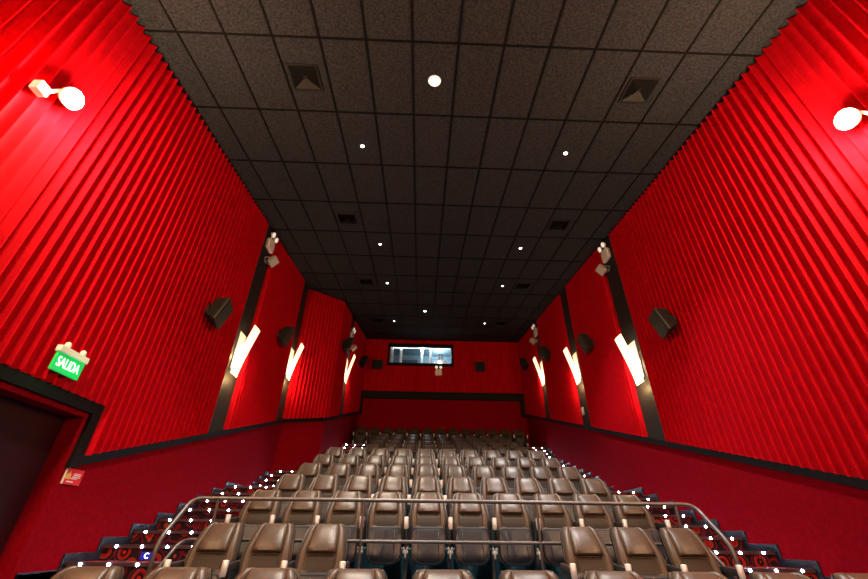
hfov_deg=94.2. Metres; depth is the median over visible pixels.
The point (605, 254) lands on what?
emergency light
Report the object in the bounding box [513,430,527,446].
seat
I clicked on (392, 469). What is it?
seat
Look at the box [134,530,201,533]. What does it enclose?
light strip
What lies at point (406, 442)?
seat
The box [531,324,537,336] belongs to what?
emergency light
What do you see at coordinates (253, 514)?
seat
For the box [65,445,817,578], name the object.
floor
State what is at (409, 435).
seat
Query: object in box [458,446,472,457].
seat
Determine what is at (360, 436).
seat
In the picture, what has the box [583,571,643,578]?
seat
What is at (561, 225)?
ceiling vent
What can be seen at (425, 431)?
seat
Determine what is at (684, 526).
light strip
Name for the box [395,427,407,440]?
seat
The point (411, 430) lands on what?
seat
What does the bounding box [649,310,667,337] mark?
grille
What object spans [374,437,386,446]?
seat
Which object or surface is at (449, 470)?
seat
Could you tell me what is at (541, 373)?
wall sconce
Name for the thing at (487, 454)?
seat
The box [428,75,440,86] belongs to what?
ceiling light
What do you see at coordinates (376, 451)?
seat
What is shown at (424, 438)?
seat
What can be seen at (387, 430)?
seat
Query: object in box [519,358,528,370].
speaker
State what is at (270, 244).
emergency light
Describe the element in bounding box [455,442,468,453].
seat
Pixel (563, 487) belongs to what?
seat
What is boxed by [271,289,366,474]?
wall
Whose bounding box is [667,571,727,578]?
seat
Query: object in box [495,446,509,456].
seat
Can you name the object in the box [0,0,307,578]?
wall
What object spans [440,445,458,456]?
seat
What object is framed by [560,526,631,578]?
seat
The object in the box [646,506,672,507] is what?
light strip
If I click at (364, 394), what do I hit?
trim
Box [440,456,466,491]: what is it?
seat
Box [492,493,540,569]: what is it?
seat
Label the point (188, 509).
light strip
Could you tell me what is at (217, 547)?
seat
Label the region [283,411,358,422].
trim
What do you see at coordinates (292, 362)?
wall sconce
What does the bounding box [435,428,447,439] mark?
seat
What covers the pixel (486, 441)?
seat
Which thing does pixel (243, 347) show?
wall sconce
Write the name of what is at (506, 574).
seat
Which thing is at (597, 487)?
seat
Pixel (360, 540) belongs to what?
handrail
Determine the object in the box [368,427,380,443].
seat
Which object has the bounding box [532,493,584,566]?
seat
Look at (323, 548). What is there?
seat
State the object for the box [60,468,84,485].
safety sign
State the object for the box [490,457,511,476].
seat
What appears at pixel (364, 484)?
seat
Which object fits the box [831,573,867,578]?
seat
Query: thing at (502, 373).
wall
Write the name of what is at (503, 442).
seat
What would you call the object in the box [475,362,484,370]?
speaker
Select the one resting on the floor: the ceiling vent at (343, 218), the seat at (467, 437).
the seat at (467, 437)
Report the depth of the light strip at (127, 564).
4.69 m
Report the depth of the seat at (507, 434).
16.92 m
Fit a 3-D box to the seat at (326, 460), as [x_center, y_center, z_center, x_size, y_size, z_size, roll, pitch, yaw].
[-2.362,3.923,8.400,0.606,0.999,0.563,2,-32,-1]
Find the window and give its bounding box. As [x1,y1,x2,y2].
[387,343,452,366]
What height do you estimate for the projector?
1.790 m
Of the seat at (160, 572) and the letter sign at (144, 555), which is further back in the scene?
the letter sign at (144, 555)
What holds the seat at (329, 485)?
on the floor
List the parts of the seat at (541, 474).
backrest, lumbar panel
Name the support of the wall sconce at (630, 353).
attached to the wall at (754, 236)
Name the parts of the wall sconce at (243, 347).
plate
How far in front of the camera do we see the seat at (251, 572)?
2.51 m
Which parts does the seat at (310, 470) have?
backrest, lumbar panel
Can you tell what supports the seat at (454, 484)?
on the floor
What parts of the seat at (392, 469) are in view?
backrest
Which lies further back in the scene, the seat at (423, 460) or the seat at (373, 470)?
the seat at (423, 460)
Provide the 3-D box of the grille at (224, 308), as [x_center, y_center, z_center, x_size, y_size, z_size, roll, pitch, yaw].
[-3.906,0.465,7.530,0.151,0.417,0.440,10,-33,-15]
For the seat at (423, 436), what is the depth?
15.27 m
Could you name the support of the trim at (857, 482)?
attached to the wall at (754, 236)
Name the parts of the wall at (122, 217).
pleated panel, pleated panel, pleated panel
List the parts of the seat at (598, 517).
backrest, lumbar panel, armrest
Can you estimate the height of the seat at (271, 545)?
0.999 m
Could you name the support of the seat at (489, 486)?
on the floor
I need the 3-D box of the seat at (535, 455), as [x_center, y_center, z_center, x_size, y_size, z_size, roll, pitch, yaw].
[2.540,4.338,9.637,0.553,0.999,0.563,2,-32,-1]
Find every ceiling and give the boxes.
[123,0,806,341]
[390,349,450,356]
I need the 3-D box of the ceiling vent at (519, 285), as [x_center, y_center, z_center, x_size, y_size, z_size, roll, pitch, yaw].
[3.053,-0.118,13.816,0.470,0.090,0.467,2,-32,-1]
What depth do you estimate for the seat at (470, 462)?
8.69 m
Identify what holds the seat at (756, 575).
on the floor
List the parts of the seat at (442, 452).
backrest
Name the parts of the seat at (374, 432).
backrest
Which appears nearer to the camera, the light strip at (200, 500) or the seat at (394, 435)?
the light strip at (200, 500)
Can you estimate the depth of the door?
4.34 m
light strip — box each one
[66,562,162,566]
[103,544,191,548]
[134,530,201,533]
[159,519,224,521]
[180,508,241,511]
[198,500,246,502]
[214,492,252,494]
[227,486,274,487]
[342,444,366,445]
[610,491,640,493]
[639,498,655,499]
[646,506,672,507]
[651,514,691,516]
[671,525,711,527]
[700,537,742,539]
[713,551,775,554]
[743,568,815,572]
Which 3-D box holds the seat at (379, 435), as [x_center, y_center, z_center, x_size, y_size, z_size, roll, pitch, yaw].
[-1.911,5.826,14.952,0.606,0.999,0.563,2,-32,-1]
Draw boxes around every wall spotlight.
[28,80,83,109]
[834,108,867,129]
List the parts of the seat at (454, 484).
backrest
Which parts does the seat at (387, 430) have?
backrest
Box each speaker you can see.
[205,298,232,328]
[277,326,293,346]
[342,337,353,352]
[359,356,368,367]
[373,359,382,368]
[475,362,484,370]
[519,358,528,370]
[539,346,550,361]
[577,333,593,353]
[648,308,677,338]
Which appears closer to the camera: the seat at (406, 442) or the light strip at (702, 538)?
the light strip at (702, 538)
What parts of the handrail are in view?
post, post, rail, post, post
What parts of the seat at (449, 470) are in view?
backrest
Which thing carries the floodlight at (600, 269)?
attached to the wall at (754, 236)
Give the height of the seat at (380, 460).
0.999 m
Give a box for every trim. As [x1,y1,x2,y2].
[0,363,283,467]
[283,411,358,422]
[359,390,525,416]
[526,414,867,489]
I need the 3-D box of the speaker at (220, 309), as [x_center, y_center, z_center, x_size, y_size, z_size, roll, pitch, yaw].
[-4.022,0.431,7.506,0.396,0.467,0.475,10,-33,-15]
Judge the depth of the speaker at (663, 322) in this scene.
7.59 m
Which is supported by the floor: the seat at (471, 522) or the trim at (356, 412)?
the seat at (471, 522)
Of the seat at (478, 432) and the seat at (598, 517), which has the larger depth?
the seat at (478, 432)
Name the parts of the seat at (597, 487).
backrest, lumbar panel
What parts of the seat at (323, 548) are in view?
lumbar panel, armrest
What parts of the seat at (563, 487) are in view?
backrest, lumbar panel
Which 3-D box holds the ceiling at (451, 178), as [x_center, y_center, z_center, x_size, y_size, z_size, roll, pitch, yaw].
[0.216,-2.146,9.308,9.489,3.695,24.000,2,-32,-1]
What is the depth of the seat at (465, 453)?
9.82 m
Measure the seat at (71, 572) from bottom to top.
0.999 m
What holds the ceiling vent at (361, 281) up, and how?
in the ceiling at (451, 178)
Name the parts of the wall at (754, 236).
pleated panel, pleated panel, pleated panel, pleated panel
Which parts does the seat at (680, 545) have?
backrest, lumbar panel, armrest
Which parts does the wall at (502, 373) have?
pleated panel, pleated panel, pleated panel, pleated panel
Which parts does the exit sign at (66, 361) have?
panel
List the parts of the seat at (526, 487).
lumbar panel, backrest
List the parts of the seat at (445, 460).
backrest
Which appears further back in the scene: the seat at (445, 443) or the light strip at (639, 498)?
the seat at (445, 443)
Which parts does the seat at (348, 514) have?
lumbar panel, backrest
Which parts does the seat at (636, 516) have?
backrest, lumbar panel, armrest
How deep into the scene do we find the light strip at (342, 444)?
15.29 m
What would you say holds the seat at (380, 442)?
on the floor
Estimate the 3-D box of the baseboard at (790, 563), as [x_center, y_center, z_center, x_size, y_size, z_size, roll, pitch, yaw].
[4.518,4.680,9.385,0.025,4.170,16.465,2,-32,-1]
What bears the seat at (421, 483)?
on the floor
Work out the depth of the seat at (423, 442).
13.05 m
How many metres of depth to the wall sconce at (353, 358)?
15.96 m
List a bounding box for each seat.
[50,566,123,578]
[143,567,211,578]
[163,522,243,578]
[224,490,282,559]
[234,567,299,578]
[236,523,295,575]
[273,474,305,516]
[280,490,323,560]
[294,523,349,578]
[296,463,322,490]
[308,474,339,517]
[313,454,334,474]
[323,491,366,568]
[323,568,387,578]
[326,447,344,463]
[326,463,351,490]
[338,454,360,474]
[343,475,373,530]
[348,447,366,464]
[352,427,367,444]
[355,464,380,493]
[364,455,386,478]
[366,444,379,455]
[366,491,408,578]
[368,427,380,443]
[370,440,383,447]
[371,448,390,466]
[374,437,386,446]
[377,475,410,547]
[378,434,389,442]
[382,427,393,438]
[384,444,398,458]
[384,464,412,507]
[387,440,400,447]
[389,455,413,487]
[390,437,403,447]
[392,434,404,443]
[393,448,414,475]
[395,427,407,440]
[403,445,417,458]
[404,441,419,448]
[405,437,419,447]
[407,434,419,443]
[408,428,420,444]
[409,492,452,569]
[411,476,446,504]
[412,569,473,578]
[413,464,442,487]
[414,455,439,474]
[415,448,437,464]
[420,437,435,447]
[421,428,434,438]
[421,435,434,442]
[421,441,437,452]
[421,445,437,467]
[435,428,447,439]
[435,435,446,443]
[436,438,452,453]
[438,441,451,452]
[438,449,456,478]
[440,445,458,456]
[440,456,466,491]
[442,465,467,509]
[446,476,476,531]
[448,428,460,440]
[450,435,461,442]
[451,492,497,578]
[452,438,464,447]
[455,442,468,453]
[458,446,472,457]
[460,449,478,466]
[461,429,474,439]
[465,435,476,442]
[465,456,486,477]
[468,438,480,446]
[471,465,496,492]
[472,442,485,450]
[474,429,487,438]
[477,446,491,456]
[479,435,490,441]
[480,477,509,533]
[482,450,500,465]
[484,439,495,445]
[487,429,500,438]
[489,442,502,449]
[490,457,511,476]
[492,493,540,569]
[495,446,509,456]
[498,570,559,578]
[499,439,511,446]
[500,429,514,442]
[500,466,525,493]
[505,450,522,465]
[506,442,519,449]
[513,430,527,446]
[513,477,544,520]
[514,447,527,456]
[515,457,536,477]
[526,450,545,466]
[528,466,553,493]
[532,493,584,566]
[540,457,561,477]
[546,478,577,520]
[557,467,582,493]
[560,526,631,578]
[571,494,627,563]
[579,478,615,521]
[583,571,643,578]
[610,494,670,564]
[610,527,687,578]
[658,527,745,578]
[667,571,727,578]
[749,572,810,578]
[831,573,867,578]
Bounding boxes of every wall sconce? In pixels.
[230,325,259,377]
[286,343,303,379]
[344,354,354,382]
[533,357,544,385]
[563,347,580,383]
[615,334,644,385]
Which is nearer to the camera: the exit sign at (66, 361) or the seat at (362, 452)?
the exit sign at (66, 361)
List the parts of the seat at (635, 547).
backrest, lumbar panel, armrest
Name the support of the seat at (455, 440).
on the floor
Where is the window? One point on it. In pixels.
(392, 346)
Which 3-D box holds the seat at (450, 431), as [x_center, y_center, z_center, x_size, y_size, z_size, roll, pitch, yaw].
[0.851,6.243,16.746,0.553,0.999,0.563,2,-32,-1]
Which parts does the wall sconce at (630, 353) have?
plate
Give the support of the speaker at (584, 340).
attached to the wall at (754, 236)
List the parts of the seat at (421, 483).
backrest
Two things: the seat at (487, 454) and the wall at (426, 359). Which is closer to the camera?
the seat at (487, 454)
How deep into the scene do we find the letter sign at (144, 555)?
5.20 m
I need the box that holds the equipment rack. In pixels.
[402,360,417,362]
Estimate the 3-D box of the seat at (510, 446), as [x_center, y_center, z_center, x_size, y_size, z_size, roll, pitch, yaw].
[2.599,5.356,12.842,0.553,0.999,0.563,2,-32,-1]
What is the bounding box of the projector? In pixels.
[434,354,446,363]
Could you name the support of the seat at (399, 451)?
on the floor
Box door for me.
[0,395,66,555]
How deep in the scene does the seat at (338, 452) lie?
9.75 m
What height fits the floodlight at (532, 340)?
0.221 m
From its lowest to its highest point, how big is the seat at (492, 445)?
0.999 m
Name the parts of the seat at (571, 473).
backrest, lumbar panel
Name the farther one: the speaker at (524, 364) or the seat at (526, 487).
the speaker at (524, 364)
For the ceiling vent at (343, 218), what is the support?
in the ceiling at (451, 178)
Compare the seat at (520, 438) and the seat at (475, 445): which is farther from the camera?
the seat at (520, 438)
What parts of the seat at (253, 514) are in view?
armrest, lumbar panel, backrest, armrest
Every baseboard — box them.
[14,471,270,578]
[544,445,830,578]
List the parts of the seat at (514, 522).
lumbar panel, backrest, armrest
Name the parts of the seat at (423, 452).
backrest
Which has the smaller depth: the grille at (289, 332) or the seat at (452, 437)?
the grille at (289, 332)
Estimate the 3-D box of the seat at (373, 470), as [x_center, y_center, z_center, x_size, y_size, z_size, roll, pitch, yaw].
[-1.209,3.667,7.313,0.553,0.999,0.563,2,-32,-1]
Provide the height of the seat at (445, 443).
0.999 m
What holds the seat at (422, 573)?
on the floor
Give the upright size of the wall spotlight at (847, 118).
0.287 m
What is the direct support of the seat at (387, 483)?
on the floor
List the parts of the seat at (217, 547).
armrest, lumbar panel, armrest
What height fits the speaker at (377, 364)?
0.436 m
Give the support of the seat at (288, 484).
on the floor
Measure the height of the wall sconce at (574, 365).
1.120 m
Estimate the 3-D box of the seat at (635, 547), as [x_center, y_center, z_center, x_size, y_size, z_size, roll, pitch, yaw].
[2.163,2.945,4.020,0.553,0.999,0.563,2,-32,-1]
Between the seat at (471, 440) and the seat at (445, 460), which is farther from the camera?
the seat at (471, 440)
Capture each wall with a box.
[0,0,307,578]
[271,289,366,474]
[354,339,530,446]
[393,355,450,363]
[518,0,867,576]
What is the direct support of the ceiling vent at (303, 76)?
in the ceiling at (451, 178)
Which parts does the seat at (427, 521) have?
lumbar panel, backrest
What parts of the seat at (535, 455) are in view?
backrest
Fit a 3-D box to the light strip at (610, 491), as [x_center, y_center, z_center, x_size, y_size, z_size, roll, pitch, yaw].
[3.689,4.422,8.793,1.642,0.038,0.075,2,-32,-1]
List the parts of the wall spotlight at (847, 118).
bulb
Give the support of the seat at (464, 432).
on the floor
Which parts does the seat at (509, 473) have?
lumbar panel, backrest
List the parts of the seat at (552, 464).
backrest, lumbar panel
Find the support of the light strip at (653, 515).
attached to the floor
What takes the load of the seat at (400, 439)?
on the floor
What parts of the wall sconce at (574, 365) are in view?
plate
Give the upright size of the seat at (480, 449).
0.999 m
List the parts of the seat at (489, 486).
lumbar panel, backrest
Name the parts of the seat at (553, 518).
backrest, lumbar panel, armrest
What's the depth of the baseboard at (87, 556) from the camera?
5.34 m
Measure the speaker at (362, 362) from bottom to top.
0.467 m
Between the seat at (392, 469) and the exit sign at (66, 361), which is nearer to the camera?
the exit sign at (66, 361)
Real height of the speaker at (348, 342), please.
0.467 m
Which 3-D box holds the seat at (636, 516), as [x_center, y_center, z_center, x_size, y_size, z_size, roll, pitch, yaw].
[2.681,3.181,5.188,0.553,0.999,0.563,2,-32,-1]
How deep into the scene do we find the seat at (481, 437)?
15.32 m
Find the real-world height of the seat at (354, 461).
0.999 m
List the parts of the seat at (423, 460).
backrest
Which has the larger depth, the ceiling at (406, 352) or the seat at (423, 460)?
the ceiling at (406, 352)
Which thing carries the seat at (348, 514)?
on the floor
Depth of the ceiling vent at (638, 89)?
6.50 m
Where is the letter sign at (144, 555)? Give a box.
[139,552,151,559]
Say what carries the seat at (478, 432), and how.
on the floor
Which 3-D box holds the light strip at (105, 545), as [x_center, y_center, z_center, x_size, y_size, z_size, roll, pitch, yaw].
[-3.433,3.367,5.274,1.703,0.038,0.075,2,-32,-1]
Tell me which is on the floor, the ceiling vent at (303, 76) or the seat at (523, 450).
the seat at (523, 450)
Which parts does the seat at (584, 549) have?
armrest, lumbar panel, armrest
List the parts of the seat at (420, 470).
backrest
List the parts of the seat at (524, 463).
lumbar panel, backrest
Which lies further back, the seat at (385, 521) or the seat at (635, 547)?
the seat at (385, 521)
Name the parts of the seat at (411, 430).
backrest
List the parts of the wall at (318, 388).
pleated panel, pleated panel, pleated panel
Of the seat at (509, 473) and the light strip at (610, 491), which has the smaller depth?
the seat at (509, 473)
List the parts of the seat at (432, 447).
backrest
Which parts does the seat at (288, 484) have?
lumbar panel, backrest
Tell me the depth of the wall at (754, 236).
5.95 m
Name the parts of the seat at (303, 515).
lumbar panel, backrest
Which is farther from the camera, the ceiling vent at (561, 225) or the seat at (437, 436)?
the seat at (437, 436)
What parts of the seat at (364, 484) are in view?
backrest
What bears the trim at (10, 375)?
attached to the wall at (122, 217)
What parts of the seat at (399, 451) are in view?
backrest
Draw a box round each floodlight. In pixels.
[264,255,278,267]
[529,338,537,344]
[595,264,609,275]
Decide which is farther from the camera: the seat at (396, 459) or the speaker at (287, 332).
the speaker at (287, 332)
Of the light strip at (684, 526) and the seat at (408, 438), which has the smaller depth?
the light strip at (684, 526)
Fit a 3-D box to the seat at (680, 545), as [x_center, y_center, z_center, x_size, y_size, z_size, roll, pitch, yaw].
[2.710,2.959,4.034,0.553,0.999,0.563,2,-32,-1]
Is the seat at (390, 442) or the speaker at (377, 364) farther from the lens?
the speaker at (377, 364)
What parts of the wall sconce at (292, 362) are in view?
plate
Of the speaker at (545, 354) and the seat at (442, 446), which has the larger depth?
the speaker at (545, 354)
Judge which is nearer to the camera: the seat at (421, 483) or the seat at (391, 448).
the seat at (421, 483)
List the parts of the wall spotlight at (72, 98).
arm, bulb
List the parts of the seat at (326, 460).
backrest, lumbar panel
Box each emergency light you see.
[265,232,278,253]
[350,327,355,337]
[435,366,441,375]
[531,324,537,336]
[598,242,610,262]
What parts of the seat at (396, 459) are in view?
backrest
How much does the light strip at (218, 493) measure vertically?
0.038 m
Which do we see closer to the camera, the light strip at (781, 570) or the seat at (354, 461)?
the light strip at (781, 570)
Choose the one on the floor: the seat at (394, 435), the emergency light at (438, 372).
the seat at (394, 435)
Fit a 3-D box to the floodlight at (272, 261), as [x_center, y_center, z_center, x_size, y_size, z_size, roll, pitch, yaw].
[-4.166,-0.722,10.309,0.312,0.221,0.346,2,-32,-1]
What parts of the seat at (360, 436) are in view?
backrest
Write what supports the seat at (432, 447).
on the floor
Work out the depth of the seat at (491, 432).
16.96 m
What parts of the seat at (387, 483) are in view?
backrest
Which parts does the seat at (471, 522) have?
backrest, lumbar panel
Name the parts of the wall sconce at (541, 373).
plate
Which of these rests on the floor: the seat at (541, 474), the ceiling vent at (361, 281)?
the seat at (541, 474)
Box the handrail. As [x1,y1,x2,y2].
[145,496,739,578]
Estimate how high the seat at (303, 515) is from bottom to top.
0.999 m
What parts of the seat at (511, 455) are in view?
backrest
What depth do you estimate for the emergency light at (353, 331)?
16.67 m
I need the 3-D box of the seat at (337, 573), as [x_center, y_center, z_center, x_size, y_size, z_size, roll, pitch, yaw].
[-0.464,2.102,2.141,0.553,0.999,0.563,2,-32,-1]
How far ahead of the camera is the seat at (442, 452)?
9.83 m
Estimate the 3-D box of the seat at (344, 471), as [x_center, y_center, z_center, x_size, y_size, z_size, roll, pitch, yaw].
[-1.755,3.653,7.299,0.553,0.999,0.563,2,-32,-1]
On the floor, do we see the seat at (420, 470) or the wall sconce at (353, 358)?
the seat at (420, 470)
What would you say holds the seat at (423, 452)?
on the floor
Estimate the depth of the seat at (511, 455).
9.86 m
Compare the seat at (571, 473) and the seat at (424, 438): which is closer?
the seat at (571, 473)
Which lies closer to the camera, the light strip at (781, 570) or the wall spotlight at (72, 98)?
the wall spotlight at (72, 98)
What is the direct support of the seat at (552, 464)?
on the floor
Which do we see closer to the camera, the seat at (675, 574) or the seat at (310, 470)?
the seat at (675, 574)
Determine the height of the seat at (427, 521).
0.999 m
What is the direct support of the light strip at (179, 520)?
attached to the floor
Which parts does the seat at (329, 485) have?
backrest, lumbar panel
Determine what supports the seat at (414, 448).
on the floor
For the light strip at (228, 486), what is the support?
attached to the floor
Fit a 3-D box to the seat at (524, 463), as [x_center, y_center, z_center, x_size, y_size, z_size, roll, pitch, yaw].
[2.029,4.039,8.509,0.553,0.999,0.563,2,-32,-1]
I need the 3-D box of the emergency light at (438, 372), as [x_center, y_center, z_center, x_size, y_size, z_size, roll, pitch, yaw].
[0.219,3.893,19.309,0.354,0.463,0.146,2,-32,-1]
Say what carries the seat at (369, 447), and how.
on the floor
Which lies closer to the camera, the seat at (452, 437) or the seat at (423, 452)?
the seat at (423, 452)
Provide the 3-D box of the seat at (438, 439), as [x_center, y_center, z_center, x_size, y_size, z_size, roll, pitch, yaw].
[0.357,5.591,13.897,0.553,0.999,0.563,2,-32,-1]
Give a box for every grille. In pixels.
[216,300,232,328]
[285,328,293,346]
[577,335,585,352]
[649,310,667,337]
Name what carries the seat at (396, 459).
on the floor
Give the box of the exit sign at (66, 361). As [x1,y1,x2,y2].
[48,342,89,379]
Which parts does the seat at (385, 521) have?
backrest, lumbar panel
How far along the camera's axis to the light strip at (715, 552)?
5.44 m
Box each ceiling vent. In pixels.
[286,63,322,90]
[336,213,357,223]
[358,279,373,284]
[515,283,531,288]
[547,220,570,230]
[618,77,660,102]

